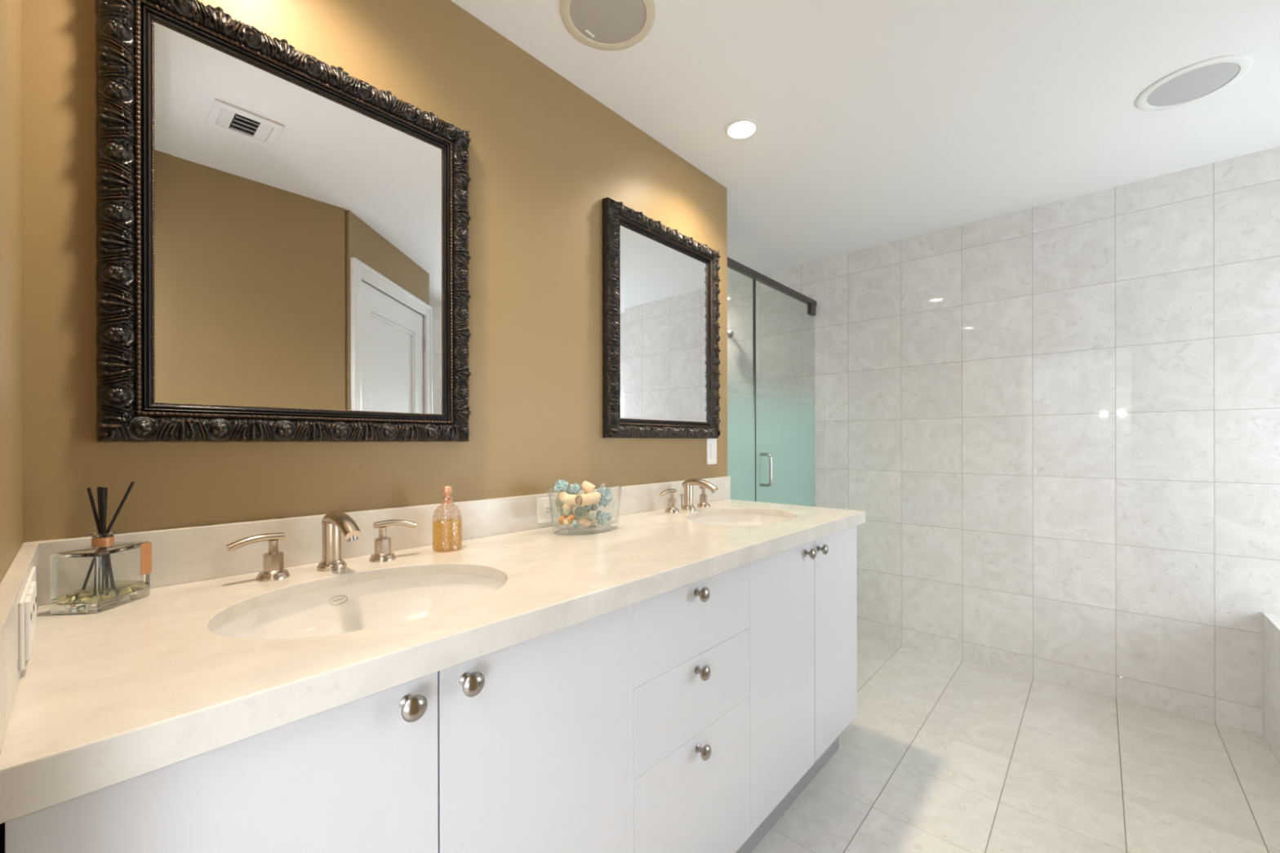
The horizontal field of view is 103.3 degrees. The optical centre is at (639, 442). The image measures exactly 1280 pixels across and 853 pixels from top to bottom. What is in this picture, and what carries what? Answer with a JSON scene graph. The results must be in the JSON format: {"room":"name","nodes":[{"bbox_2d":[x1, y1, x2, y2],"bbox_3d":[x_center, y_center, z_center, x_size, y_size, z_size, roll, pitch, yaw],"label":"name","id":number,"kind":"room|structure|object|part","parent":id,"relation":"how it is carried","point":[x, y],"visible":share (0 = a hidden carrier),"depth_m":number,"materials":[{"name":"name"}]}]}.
{"room":"bathroom","nodes":[
{"label":"bathroom","id":0,"kind":"room"},
{"bbox_2d":[0,0,22,852],"bbox_3d":[-0.443,0.007,0.250,1.569,2.374,0.100,0,0,42],"label":"wall","id":1,"kind":"structure","parent":0,"point":[11,11],"depth_m":0.67,"materials":[{"name":"beige paint"}]},
{"bbox_2d":[0,542,39,755],"bbox_3d":[-0.748,0.211,0.605,0.600,0.102,0.017,0,0,42],"label":"backsplash","id":2,"kind":"structure","parent":1,"relation":"attached to","point":[12,585],"depth_m":0.51,"materials":[{"name":"beige stone"}]},
{"bbox_2d":[18,566,36,671],"bbox_3d":[-0.669,0.194,0.550,0.269,0.094,0.007,0,0,42],"label":"power outlet","id":3,"kind":"object","parent":2,"relation":"attached to","point":[28,602],"visible":1,"depth_m":0.54,"materials":[{"name":"white plastic"}]},
{"bbox_2d":[24,595,31,660],"bbox_3d":[-0.698,0.211,0.578,0.034,0.066,0.004,0,0,42],"label":"receptacle","id":4,"kind":"object","parent":3,"relation":"attached to","point":[28,598],"depth_m":0.57,"materials":[{"name":"white plastic"}]},
{"bbox_2d":[27,587,34,648],"bbox_3d":[-0.731,0.211,0.609,0.034,0.066,0.004,0,0,42],"label":"receptacle","id":5,"kind":"object","parent":3,"relation":"attached to","point":[30,590],"depth_m":0.60,"materials":[{"name":"white plastic"}]},
{"bbox_2d":[30,581,36,638],"bbox_3d":[-0.765,0.211,0.639,0.034,0.066,0.004,0,0,42],"label":"receptacle","id":6,"kind":"object","parent":3,"relation":"attached to","point":[33,584],"depth_m":0.64,"materials":[{"name":"white plastic"}]},
{"bbox_2d":[22,0,727,542],"bbox_3d":[-0.378,0.007,1.596,0.140,2.374,2.184,0,0,42],"label":"wall","id":7,"kind":"structure","parent":0,"point":[544,154],"depth_m":1.31,"materials":[{"name":"beige paint"}]},
{"bbox_2d":[95,0,471,442],"bbox_3d":[-0.688,-0.417,1.109,0.054,0.833,0.685,0,0,42],"label":"wall mirror","id":8,"kind":"object","parent":7,"relation":"attached to","point":[282,242],"visible":1,"depth_m":1.04,"materials":[{"name":"black wood"}]},
{"bbox_2d":[153,20,442,413],"bbox_3d":[-0.699,-0.417,1.119,0.008,0.693,0.545,0,0,42],"label":"mirror glass","id":9,"kind":"object","parent":8,"relation":"attached to","point":[298,222],"depth_m":1.06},
{"bbox_2d":[22,475,730,605],"bbox_3d":[-0.286,0.210,1.578,0.020,0.102,2.080,0,0,42],"label":"backsplash","id":10,"kind":"structure","parent":7,"relation":"attached to","point":[181,555],"depth_m":1.10,"materials":[{"name":"beige stone"}]},
{"bbox_2d":[537,497,560,523],"bbox_3d":[-0.269,0.208,1.575,0.008,0.075,0.118,0,0,42],"label":"power outlet","id":11,"kind":"object","parent":10,"relation":"attached to","point":[544,512],"visible":0.59,"depth_m":1.55,"materials":[{"name":"white plastic"}]},
{"bbox_2d":[544,504,552,515],"bbox_3d":[-0.282,0.208,1.558,0.003,0.033,0.029,0,0,42],"label":"receptacle","id":12,"kind":"object","parent":11,"relation":"attached to","point":[547,510],"depth_m":1.56,"materials":[{"name":"white plastic"}]},
{"bbox_2d":[555,503,560,514],"bbox_3d":[-0.253,0.208,1.589,0.003,0.033,0.029,0,0,42],"label":"receptacle","id":13,"kind":"object","parent":11,"relation":"attached to","point":[557,512],"depth_m":1.58,"materials":[{"name":"white plastic"}]},
{"bbox_2d":[602,197,720,439],"bbox_3d":[0.118,-0.431,2.000,0.054,0.833,0.685,0,0,42],"label":"wall mirror","id":14,"kind":"object","parent":7,"relation":"attached to","point":[661,337],"visible":1,"depth_m":1.95,"materials":[{"name":"brown metal"}]},
{"bbox_2d":[619,225,706,422],"bbox_3d":[0.107,-0.431,2.010,0.008,0.693,0.545,0,0,42],"label":"mirror glass","id":15,"kind":"object","parent":14,"relation":"attached to","point":[663,283],"depth_m":1.98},
{"bbox_3d":[0.111,-0.431,2.007,0.002,0.697,0.549,0,0,42],"label":"bead trim","id":16,"kind":"part","parent":14,"relation":"part of","materials":[{"name":"brown metal"}]},
{"bbox_3d":[0.116,-0.431,2.003,0.010,0.724,0.576,0,0,42],"label":"molding","id":17,"kind":"part","parent":14,"relation":"part of","materials":[{"name":"black paint"}]},
{"bbox_2d":[706,438,716,464],"bbox_3d":[0.321,0.039,2.256,0.011,0.118,0.074,0,0,42],"label":"wall switch","id":18,"kind":"object","parent":7,"relation":"attached to","point":[711,443],"visible":0.8,"depth_m":2.25,"materials":[{"name":"white plastic"}]},
{"bbox_2d":[727,257,817,306],"bbox_3d":[0.738,-0.902,2.866,0.034,0.032,1.198,0,0,42],"label":"header rail","id":19,"kind":"object","parent":7,"relation":"attached to","point":[733,264],"visible":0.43,"depth_m":2.82,"materials":[{"name":"brown metal"}]},
{"bbox_2d":[752,278,815,506],"bbox_3d":[0.877,0.102,3.018,0.154,1.980,0.779,0,0,42],"label":"shower door","id":20,"kind":"structure","parent":19,"relation":"attached to","point":[785,438],"depth_m":2.98,"materials":[{"name":"green glass"}]},
{"bbox_3d":[0.653,0.149,2.770,0.154,0.184,0.017,0,0,42],"label":"pull handle","id":21,"kind":"part","parent":20,"relation":"part of","materials":[{"name":"metal"}]},
{"bbox_3d":[0.880,0.104,3.021,0.010,1.975,0.772,0,0,42],"label":"pane","id":22,"kind":"part","parent":20,"relation":"part of","materials":[{"name":"green glass"}]},
{"bbox_2d":[450,0,1279,283],"bbox_3d":[0.041,-1.231,0.653,4.250,0.100,5.626,0,0,42],"label":"ceiling","id":23,"kind":"structure","parent":0,"point":[879,122],"depth_m":1.74,"materials":[{"name":"white paint"}]},
{"bbox_2d":[560,0,655,50],"bbox_3d":[-0.088,-1.177,1.393,0.262,0.008,0.262,0,0,42],"label":"ceiling speaker","id":24,"kind":"object","parent":23,"relation":"attached to","point":[600,24],"visible":1,"depth_m":1.41,"materials":[{"name":"beige plastic"}]},
{"bbox_2d":[569,0,645,44],"bbox_3d":[-0.088,-1.177,1.393,0.208,0.007,0.208,0,0,42],"label":"grille","id":25,"kind":"object","parent":24,"relation":"attached to","point":[592,21],"depth_m":1.41,"materials":[{"name":"white plastic"}]},
{"bbox_2d":[724,118,758,139],"bbox_3d":[0.383,-1.179,1.910,0.124,0.006,0.124,0,0,42],"label":"recessed light","id":26,"kind":"object","parent":23,"relation":"in","point":[743,128],"visible":1,"depth_m":1.91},
{"bbox_2d":[1135,54,1253,111],"bbox_3d":[1.825,-1.181,1.678,0.262,0.008,0.262,0,0,42],"label":"ceiling speaker","id":27,"kind":"object","parent":23,"relation":"attached to","point":[1194,82],"visible":1,"depth_m":1.66,"materials":[{"name":"grey plastic"}]},
{"bbox_2d":[1146,62,1239,106],"bbox_3d":[1.825,-1.181,1.678,0.208,0.006,0.208,0,0,42],"label":"grille","id":28,"kind":"object","parent":27,"relation":"attached to","point":[1200,82],"depth_m":1.67,"materials":[{"name":"grey"}]},
{"bbox_2d":[727,146,1279,734],"bbox_3d":[1.879,0.003,2.718,4.100,2.374,0.100,0,0,42],"label":"wall","id":29,"kind":"structure","parent":0,"point":[1054,428],"depth_m":2.46,"materials":[{"name":"tile"}]},
{"bbox_2d":[727,330,733,338],"bbox_3d":[0.614,-0.777,3.692,0.080,0.101,0.150,0,0,42],"label":"shower","id":30,"kind":"object","parent":29,"relation":"attached to","point":[730,333],"visible":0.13,"depth_m":3.73,"materials":[{"name":"metal"}]},
{"bbox_2d":[811,258,827,507],"bbox_3d":[1.168,0.004,3.292,0.100,2.374,0.003,0,0,42],"label":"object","id":31,"kind":"structure","parent":29,"relation":"attached to","point":[820,393],"depth_m":3.29,"materials":[{"name":"tile"}]},
{"bbox_2d":[751,635,1279,852],"bbox_3d":[0.046,1.244,0.653,4.250,0.100,5.626,0,0,42],"label":"floor","id":32,"kind":"structure","parent":0,"point":[939,753],"depth_m":1.80,"materials":[{"name":"tile"}]},
{"bbox_2d":[4,603,634,852],"bbox_3d":[-0.478,0.750,0.899,0.620,0.890,0.776,0,0,42],"label":"vanity cabinet","id":33,"kind":"object","parent":32,"relation":"on","point":[526,746],"visible":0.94,"depth_m":0.70,"materials":[{"name":"white paint"}]},
{"bbox_3d":[-0.413,0.678,0.571,0.019,0.719,0.376,0,0,42],"label":"cabinet door","id":34,"kind":"part","parent":33,"relation":"part of","materials":[{"name":"white paint"}]},
{"bbox_3d":[-0.298,0.344,0.661,0.032,0.033,0.033,0,0,42],"label":"knob","id":35,"kind":"part","parent":33,"relation":"part of","materials":[{"name":"silver metal"}]},
{"bbox_3d":[-0.241,0.343,0.724,0.032,0.033,0.033,0,0,42],"label":"knob","id":36,"kind":"part","parent":33,"relation":"part of","materials":[{"name":"silver metal"}]},
{"bbox_3d":[-0.152,0.677,0.860,0.019,0.719,0.396,0,0,42],"label":"cabinet door","id":37,"kind":"part","parent":33,"relation":"part of","materials":[{"name":"white paint"}]},
{"bbox_2d":[633,563,750,852],"bbox_3d":[-0.067,0.749,1.353,0.620,0.890,0.448,0,0,42],"label":"vanity cabinet","id":38,"kind":"object","parent":32,"relation":"on","point":[691,722],"visible":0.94,"depth_m":1.15,"materials":[{"name":"white paint"}]},
{"bbox_3d":[0.132,0.578,1.173,0.019,0.179,0.448,0,0,42],"label":"drawer","id":39,"kind":"part","parent":38,"relation":"part of","materials":[{"name":"white paint"}]},
{"bbox_3d":[0.131,0.403,1.173,0.019,0.171,0.448,0,0,42],"label":"drawer","id":40,"kind":"part","parent":38,"relation":"part of","materials":[{"name":"white paint"}]},
{"bbox_3d":[0.132,0.853,1.173,0.019,0.368,0.448,0,0,42],"label":"drawer","id":41,"kind":"part","parent":38,"relation":"part of","materials":[{"name":"white paint"}]},
{"bbox_3d":[0.140,0.342,1.145,0.032,0.033,0.033,0,0,42],"label":"knob","id":42,"kind":"part","parent":38,"relation":"part of","materials":[{"name":"silver metal"}]},
{"bbox_3d":[0.143,0.699,1.148,0.032,0.033,0.033,0,0,42],"label":"knob","id":43,"kind":"part","parent":38,"relation":"part of","materials":[{"name":"silver metal"}]},
{"bbox_3d":[0.141,0.519,1.146,0.032,0.033,0.033,0,0,42],"label":"knob","id":44,"kind":"part","parent":38,"relation":"part of","materials":[{"name":"silver metal"}]},
{"bbox_2d":[735,525,857,852],"bbox_3d":[0.351,0.748,1.815,0.620,0.890,0.796,0,0,42],"label":"vanity cabinet","id":45,"kind":"object","parent":32,"relation":"on","point":[803,597],"visible":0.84,"depth_m":1.56,"materials":[{"name":"white paint"}]},
{"bbox_2d":[0,498,865,823],"bbox_3d":[-0.070,0.282,1.361,0.630,0.043,2.047,0,0,42],"label":"countertop","id":46,"kind":"structure","parent":45,"relation":"on","point":[145,684],"depth_m":0.68,"materials":[{"name":"beige stone"}]},
{"bbox_2d":[50,481,151,613],"bbox_3d":[-0.863,0.163,0.821,0.081,0.198,0.095,0,0,-6],"label":"reed diffuser","id":47,"kind":"object","parent":46,"relation":"on","point":[104,575],"visible":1,"depth_m":0.80,"materials":[{"name":"clear glass"}]},
{"bbox_2d":[50,541,150,613],"bbox_3d":[-0.869,0.216,0.820,0.068,0.092,0.094,0,0,-6],"label":"bottle","id":48,"kind":"object","parent":47,"relation":"attached to","point":[102,575],"depth_m":0.78,"materials":[{"name":"clear glass"}]},
{"bbox_2d":[226,511,416,582],"bbox_3d":[-0.607,0.202,1.023,0.170,0.121,0.345,0,0,42],"label":"faucet","id":49,"kind":"object","parent":46,"relation":"on","point":[334,523],"visible":1,"depth_m":1.03,"materials":[{"name":"silver metal"}]},
{"bbox_3d":[-0.726,0.188,0.959,0.018,0.025,0.089,0,0,40],"label":"lever","id":50,"kind":"part","parent":49,"relation":"part of","materials":[{"name":"silver metal"}]},
{"bbox_3d":[-0.709,0.226,0.979,0.053,0.073,0.053,0,0,42],"label":"handle","id":51,"kind":"part","parent":49,"relation":"part of","materials":[{"name":"silver metal"}]},
{"bbox_3d":[-0.603,0.202,1.019,0.158,0.121,0.054,0,0,42],"label":"spout","id":52,"kind":"part","parent":49,"relation":"part of","materials":[{"name":"silver metal"}]},
{"bbox_3d":[-0.573,0.225,1.129,0.053,0.073,0.053,0,0,42],"label":"handle","id":53,"kind":"part","parent":49,"relation":"part of","materials":[{"name":"silver metal"}]},
{"bbox_3d":[-0.554,0.187,1.148,0.018,0.025,0.089,0,0,44],"label":"lever","id":54,"kind":"part","parent":49,"relation":"part of","materials":[{"name":"silver metal"}]},
{"bbox_2d":[212,573,504,639],"bbox_3d":[-0.455,0.363,0.884,0.414,0.161,0.516,0,0,42],"label":"sink","id":55,"kind":"object","parent":46,"relation":"in","point":[361,606],"visible":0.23,"depth_m":1.02,"materials":[{"name":"white ceramic"}]},
{"bbox_2d":[433,485,461,550],"bbox_3d":[-0.470,0.183,1.235,0.068,0.156,0.068,0,0,42],"label":"perfume bottle","id":56,"kind":"object","parent":46,"relation":"on","point":[446,532],"visible":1,"depth_m":1.21,"materials":[{"name":"orange glass"}]},
{"bbox_3d":[-0.470,0.144,1.235,0.025,0.010,0.025,0,0,42],"label":"neck cord","id":57,"kind":"part","parent":56,"relation":"part of","materials":[{"name":"gold metal"}]},
{"bbox_2d":[546,483,622,532],"bbox_3d":[-0.160,0.194,1.508,0.167,0.133,0.258,0,0,42],"label":"glass bowl","id":58,"kind":"object","parent":46,"relation":"on","point":[621,483],"visible":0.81,"depth_m":1.54,"materials":[{"name":"clear glass"}]},
{"bbox_2d":[555,496,560,504],"bbox_3d":[-0.227,0.172,1.497,0.047,0.048,0.047,0,0,-34],"label":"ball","id":59,"kind":"object","parent":58,"relation":"in","point":[557,500],"visible":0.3,"depth_m":1.48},
{"bbox_2d":[555,501,563,511],"bbox_3d":[-0.229,0.184,1.475,0.033,0.035,0.032,0,0,6],"label":"dried flower","id":60,"kind":"object","parent":58,"relation":"in","point":[559,504],"visible":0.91,"depth_m":1.47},
{"bbox_2d":[553,480,568,492],"bbox_3d":[-0.231,0.133,1.497,0.044,0.046,0.045,0,0,-33],"label":"dried flower","id":61,"kind":"object","parent":58,"relation":"in","point":[561,485],"visible":0.94,"depth_m":1.49,"materials":[{"name":"teal plant"}]},
{"bbox_2d":[557,490,567,497],"bbox_3d":[-0.228,0.156,1.488,0.030,0.030,0.029,0,0,42],"label":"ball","id":62,"kind":"object","parent":58,"relation":"in","point":[561,491],"visible":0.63,"depth_m":1.48,"materials":[{"name":"beige"}]},
{"bbox_2d":[559,515,567,524],"bbox_3d":[-0.222,0.227,1.474,0.028,0.029,0.028,0,0,24],"label":"ball","id":63,"kind":"object","parent":58,"relation":"in","point":[562,517],"visible":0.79,"depth_m":1.46,"materials":[{"name":"orange"}]},
{"bbox_2d":[559,491,568,500],"bbox_3d":[-0.221,0.159,1.476,0.030,0.030,0.029,0,0,42],"label":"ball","id":64,"kind":"object","parent":58,"relation":"in","point":[562,495],"visible":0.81,"depth_m":1.47,"materials":[{"name":"beige"}]},
{"bbox_2d":[561,503,571,509],"bbox_3d":[-0.214,0.188,1.474,0.030,0.030,0.029,0,0,42],"label":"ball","id":65,"kind":"object","parent":58,"relation":"in","point":[565,505],"visible":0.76,"depth_m":1.46,"materials":[{"name":"beige"}]},
{"bbox_2d":[562,507,571,516],"bbox_3d":[-0.212,0.200,1.464,0.026,0.027,0.026,0,0,-2],"label":"ball","id":66,"kind":"object","parent":58,"relation":"in","point":[566,512],"visible":1,"depth_m":1.46,"materials":[{"name":"beige"}]},
{"bbox_2d":[563,517,571,526],"bbox_3d":[-0.210,0.231,1.468,0.026,0.026,0.026,0,0,-17],"label":"ball","id":67,"kind":"object","parent":58,"relation":"in","point":[566,522],"visible":0.79,"depth_m":1.46,"materials":[{"name":"beige"}]},
{"bbox_2d":[560,494,581,505],"bbox_3d":[-0.197,0.166,1.462,0.054,0.030,0.032,-1,-1,36],"label":"bark curl","id":68,"kind":"object","parent":58,"relation":"in","point":[570,500],"visible":0.97,"depth_m":1.45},
{"bbox_2d":[567,515,575,523],"bbox_3d":[-0.198,0.220,1.455,0.024,0.024,0.021,0,0,-21],"label":"bead","id":69,"kind":"object","parent":58,"relation":"in","point":[571,518],"visible":1,"depth_m":1.45},
{"bbox_2d":[569,483,580,493],"bbox_3d":[-0.191,0.137,1.490,0.031,0.032,0.031,0,0,-22],"label":"dried flower","id":70,"kind":"object","parent":58,"relation":"in","point":[575,489],"visible":1,"depth_m":1.48,"materials":[{"name":"teal plant"}]},
{"bbox_2d":[572,518,579,527],"bbox_3d":[-0.183,0.232,1.456,0.024,0.024,0.024,0,0,28],"label":"ball","id":71,"kind":"object","parent":58,"relation":"in","point":[575,523],"visible":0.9,"depth_m":1.45,"materials":[{"name":"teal plant"}]},
{"bbox_2d":[573,505,586,519],"bbox_3d":[-0.174,0.196,1.443,0.038,0.038,0.038,0,1,-20],"label":"cup","id":72,"kind":"object","parent":58,"relation":"in","point":[580,512],"visible":1,"depth_m":1.44,"materials":[{"name":"green"}]},
{"bbox_2d":[577,517,586,525],"bbox_3d":[-0.167,0.224,1.450,0.026,0.027,0.026,0,0,36],"label":"ball","id":73,"kind":"object","parent":58,"relation":"in","point":[580,522],"visible":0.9,"depth_m":1.44,"materials":[{"name":"beige"}]},
{"bbox_2d":[582,519,590,527],"bbox_3d":[-0.153,0.232,1.452,0.024,0.024,0.024,0,0,2],"label":"ball","id":74,"kind":"object","parent":58,"relation":"in","point":[587,523],"visible":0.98,"depth_m":1.44,"materials":[{"name":"beige"}]},
{"bbox_2d":[584,504,591,512],"bbox_3d":[-0.161,0.195,1.516,0.035,0.033,0.034,0,0,42],"label":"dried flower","id":75,"kind":"object","parent":58,"relation":"in","point":[588,507],"visible":0.39,"depth_m":1.51,"materials":[{"name":"blue plant"}]},
{"bbox_2d":[581,480,595,493],"bbox_3d":[-0.154,0.136,1.505,0.043,0.043,0.036,0,0,6],"label":"cup","id":76,"kind":"object","parent":58,"relation":"in","point":[587,486],"visible":0.91,"depth_m":1.49,"materials":[{"name":"beige"}]},
{"bbox_2d":[575,491,601,506],"bbox_3d":[-0.148,0.165,1.465,0.066,0.040,0.037,0,0,-42],"label":"bark curl","id":77,"kind":"object","parent":58,"relation":"in","point":[593,498],"visible":0.99,"depth_m":1.46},
{"bbox_2d":[586,511,596,520],"bbox_3d":[-0.137,0.210,1.452,0.028,0.028,0.028,0,0,-40],"label":"ball","id":78,"kind":"object","parent":58,"relation":"in","point":[591,515],"visible":1,"depth_m":1.44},
{"bbox_2d":[591,503,598,511],"bbox_3d":[-0.144,0.198,1.571,0.030,0.030,0.029,0,0,42],"label":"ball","id":79,"kind":"object","parent":58,"relation":"in","point":[594,507],"visible":0.56,"depth_m":1.56,"materials":[{"name":"green"}]},
{"bbox_2d":[590,518,602,524],"bbox_3d":[-0.128,0.224,1.468,0.036,0.020,0.032,0,0,-5],"label":"starfish","id":80,"kind":"object","parent":58,"relation":"in","point":[595,520],"visible":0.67,"depth_m":1.46,"materials":[{"name":"beige"}]},
{"bbox_2d":[594,510,607,524],"bbox_3d":[-0.116,0.220,1.480,0.042,0.042,0.042,0,0,2],"label":"dried flower","id":81,"kind":"object","parent":58,"relation":"in","point":[600,515],"visible":0.91,"depth_m":1.47,"materials":[{"name":"blue plant"}]},
{"bbox_2d":[596,486,613,506],"bbox_3d":[-0.110,0.161,1.498,0.058,0.060,0.058,0,0,-43],"label":"dried flower","id":82,"kind":"object","parent":58,"relation":"in","point":[606,496],"visible":0.88,"depth_m":1.49,"materials":[{"name":"blue plant"}]},
{"bbox_2d":[605,512,612,520],"bbox_3d":[-0.095,0.220,1.499,0.024,0.023,0.024,0,0,-23],"label":"ball","id":83,"kind":"object","parent":58,"relation":"in","point":[608,515],"visible":0.79,"depth_m":1.49,"materials":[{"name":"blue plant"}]},
{"bbox_2d":[658,478,718,512],"bbox_3d":[0.222,0.200,1.940,0.170,0.121,0.345,0,0,42],"label":"faucet","id":84,"kind":"object","parent":46,"relation":"on","point":[688,484],"visible":1,"depth_m":1.95,"materials":[{"name":"silver metal"}]},
{"bbox_3d":[0.103,0.186,1.875,0.018,0.025,0.089,0,0,40],"label":"lever","id":85,"kind":"part","parent":84,"relation":"part of","materials":[{"name":"silver metal"}]},
{"bbox_3d":[0.121,0.224,1.895,0.053,0.073,0.053,0,0,42],"label":"handle","id":86,"kind":"part","parent":84,"relation":"part of","materials":[{"name":"silver metal"}]},
{"bbox_3d":[0.164,0.231,1.993,0.012,0.058,0.012,0,0,42],"label":"lift rod","id":87,"kind":"part","parent":84,"relation":"part of","materials":[{"name":"silver metal"}]},
{"bbox_3d":[0.227,0.200,1.936,0.158,0.121,0.054,0,0,42],"label":"spout","id":88,"kind":"part","parent":84,"relation":"part of","materials":[{"name":"silver metal"}]},
{"bbox_3d":[0.256,0.224,2.045,0.053,0.073,0.053,0,0,42],"label":"handle","id":89,"kind":"part","parent":84,"relation":"part of","materials":[{"name":"silver metal"}]},
{"bbox_2d":[689,513,793,524],"bbox_3d":[0.362,0.362,1.800,0.404,0.161,0.522,0,0,42],"label":"sink","id":90,"kind":"object","parent":46,"relation":"in","point":[729,518],"visible":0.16,"depth_m":2.00,"materials":[{"name":"white ceramic"}]},
{"bbox_3d":[0.420,0.676,1.491,0.019,0.719,0.409,0,0,42],"label":"cabinet door","id":91,"kind":"part","parent":45,"relation":"part of","materials":[{"name":"white paint"}]},
{"bbox_3d":[0.529,0.346,1.575,0.032,0.033,0.033,0,0,42],"label":"knob","id":92,"kind":"part","parent":45,"relation":"part of","materials":[{"name":"silver metal"}]},
{"bbox_3d":[0.594,0.347,1.647,0.032,0.033,0.033,0,0,42],"label":"knob","id":93,"kind":"part","parent":45,"relation":"part of","materials":[{"name":"silver metal"}]},
{"bbox_3d":[0.688,0.676,1.788,0.019,0.719,0.384,0,0,42],"label":"cabinet door","id":94,"kind":"part","parent":45,"relation":"part of","materials":[{"name":"white paint"}]},
{"bbox_2d":[1262,612,1279,764],"bbox_3d":[2.400,0.934,1.151,1.024,0.510,1.525,0,0,42],"label":"bathtub","id":95,"kind":"object","parent":32,"relation":"on","point":[1270,622],"visible":1,"depth_m":1.95,"materials":[{"name":"ceramic"}]},
{"bbox_3d":[0.754,1.147,2.859,0.120,0.090,1.204,0,0,42],"label":"trim","id":96,"kind":"structure","parent":32,"relation":"on","visible":0},
{"bbox_2d":[727,403,755,501],"bbox_3d":[0.477,0.108,2.575,0.010,1.990,0.414,0,0,42],"label":"screen","id":97,"kind":"object","parent":96,"relation":"on","point":[740,417],"visible":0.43,"depth_m":2.62,"materials":[{"name":"green glass"}]}
]}

